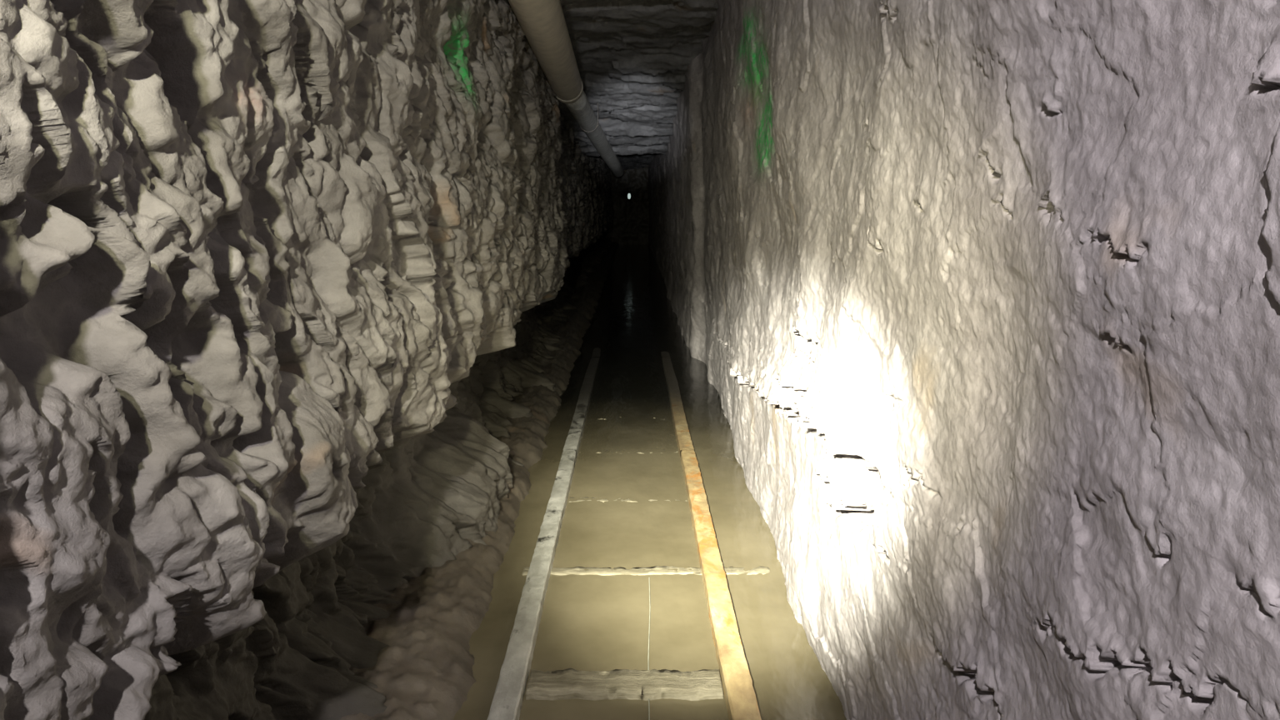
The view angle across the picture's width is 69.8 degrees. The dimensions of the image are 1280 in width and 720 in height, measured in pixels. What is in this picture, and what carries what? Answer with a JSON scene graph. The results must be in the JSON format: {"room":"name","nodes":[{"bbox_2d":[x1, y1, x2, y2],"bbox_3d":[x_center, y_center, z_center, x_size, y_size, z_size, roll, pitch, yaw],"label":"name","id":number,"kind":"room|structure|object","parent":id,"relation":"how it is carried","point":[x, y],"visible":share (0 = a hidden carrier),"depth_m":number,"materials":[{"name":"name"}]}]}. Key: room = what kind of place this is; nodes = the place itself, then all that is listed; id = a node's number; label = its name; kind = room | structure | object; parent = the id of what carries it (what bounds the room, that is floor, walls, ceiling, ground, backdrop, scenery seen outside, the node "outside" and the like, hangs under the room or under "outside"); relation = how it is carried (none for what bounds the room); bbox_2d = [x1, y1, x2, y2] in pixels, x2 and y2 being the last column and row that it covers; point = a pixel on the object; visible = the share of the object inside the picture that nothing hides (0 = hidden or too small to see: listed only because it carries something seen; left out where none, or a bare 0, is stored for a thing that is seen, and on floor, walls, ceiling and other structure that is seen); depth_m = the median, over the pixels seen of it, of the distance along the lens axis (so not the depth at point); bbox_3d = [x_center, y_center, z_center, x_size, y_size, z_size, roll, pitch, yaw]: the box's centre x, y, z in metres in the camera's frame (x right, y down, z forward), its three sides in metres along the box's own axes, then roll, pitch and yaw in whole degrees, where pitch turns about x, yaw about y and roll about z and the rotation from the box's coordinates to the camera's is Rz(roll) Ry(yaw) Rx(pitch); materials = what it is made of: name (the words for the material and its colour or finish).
{"room":"underground passage","nodes":[
{"label":"underground passage","id":0,"kind":"room"},
{"bbox_2d":[0,0,614,719],"bbox_3d":[-0.699,-1.802,11.049,0.564,2.350,25.600,0,10,0],"label":"wall","id":1,"kind":"structure","parent":0,"point":[281,281],"depth_m":1.12,"materials":[{"name":"grey stone"}]},
{"bbox_2d":[340,241,619,719],"bbox_3d":[-0.132,-0.891,11.207,1.400,0.167,25.600,0,10,0],"label":"floor","id":2,"kind":"structure","parent":0,"point":[425,671],"depth_m":2.19,"materials":[{"name":"brown stone"}]},
{"bbox_2d":[486,347,600,719],"bbox_3d":[-0.275,0.425,3.612,0.060,0.149,9.580,0,10,0],"label":"rail","id":3,"kind":"object","parent":2,"relation":"on","point":[507,703],"visible":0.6,"depth_m":2.34,"materials":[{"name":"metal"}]},
{"bbox_2d":[525,667,723,700],"bbox_3d":[-0.031,0.696,1.895,0.397,0.079,0.108,0,10,0],"label":"tie","id":4,"kind":"object","parent":2,"relation":"on","point":[568,683],"visible":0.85,"depth_m":1.87,"materials":[{"name":"brown wood"}]},
{"bbox_2d":[569,497,687,502],"bbox_3d":[-0.040,0.501,3.104,0.397,0.063,0.064,0,10,0],"label":"tie","id":5,"kind":"object","parent":2,"relation":"on","point":[628,499],"visible":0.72,"depth_m":3.09,"materials":[{"name":"brown wood"}]},
{"bbox_2d":[596,450,678,453],"bbox_3d":[-0.045,0.400,3.705,0.397,0.062,0.060,0,10,0],"label":"tie","id":6,"kind":"object","parent":2,"relation":"on","point":[607,450],"visible":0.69,"depth_m":3.69,"materials":[{"name":"brown wood"}]},
{"bbox_2d":[522,565,769,575],"bbox_3d":[0.018,0.601,2.499,0.670,0.066,0.063,0,10,0],"label":"tie","id":7,"kind":"object","parent":2,"relation":"on","point":[657,569],"visible":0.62,"depth_m":2.49,"materials":[{"name":"brown wood"}]},
{"bbox_2d":[452,245,846,719],"bbox_3d":[-0.101,-0.883,11.158,0.960,0.001,24.900,0,10,0],"label":"water","id":8,"kind":"object","parent":2,"relation":"on","point":[589,622],"visible":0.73,"depth_m":2.64,"materials":[{"name":"brown liquid"}]},
{"bbox_2d":[647,577,650,719],"bbox_3d":[0.019,0.676,1.860,0.007,0.004,1.169,0,10,0],"label":"cable","id":9,"kind":"object","parent":8,"relation":"on","point":[649,577],"visible":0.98,"depth_m":2.07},
{"bbox_2d":[660,350,761,719],"bbox_3d":[0.186,0.426,3.615,0.063,0.149,9.580,0,10,0],"label":"rail","id":10,"kind":"object","parent":2,"relation":"on","point":[737,682],"visible":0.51,"depth_m":2.33,"materials":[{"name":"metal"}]},
{"bbox_2d":[605,166,649,244],"bbox_3d":[-0.222,-3.876,23.381,1.401,2.350,0.117,0,10,-1],"label":"wall","id":11,"kind":"structure","parent":0,"point":[630,226],"depth_m":23.38,"materials":[{"name":"black stone"}]},
{"bbox_2d":[559,0,718,169],"bbox_3d":[-0.132,-2.624,10.915,1.400,0.500,25.600,0,10,0],"label":"ceiling","id":12,"kind":"structure","parent":0,"point":[633,57],"depth_m":5.81,"materials":[{"name":"grey stone"}]},
{"bbox_2d":[508,0,623,176],"bbox_3d":[-0.377,-1.602,5.393,0.325,0.629,13.322,0,10,0],"label":"pipe","id":13,"kind":"object","parent":12,"relation":"hanging from","point":[542,22],"visible":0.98,"depth_m":4.35,"materials":[{"name":"plastic"}]},
{"bbox_2d":[627,189,630,199],"bbox_3d":[-0.231,-3.881,19.444,0.080,0.920,0.080,0,10,0],"label":"lamp","id":14,"kind":"object","parent":12,"relation":"hanging from","point":[628,191],"visible":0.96,"depth_m":19.48,"materials":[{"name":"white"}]},
{"bbox_2d":[648,0,1279,719],"bbox_3d":[0.353,-1.804,11.057,0.225,2.350,25.600,0,10,0],"label":"wall","id":15,"kind":"structure","parent":0,"point":[979,300],"depth_m":1.01,"materials":[{"name":"grey stone"}]}
]}

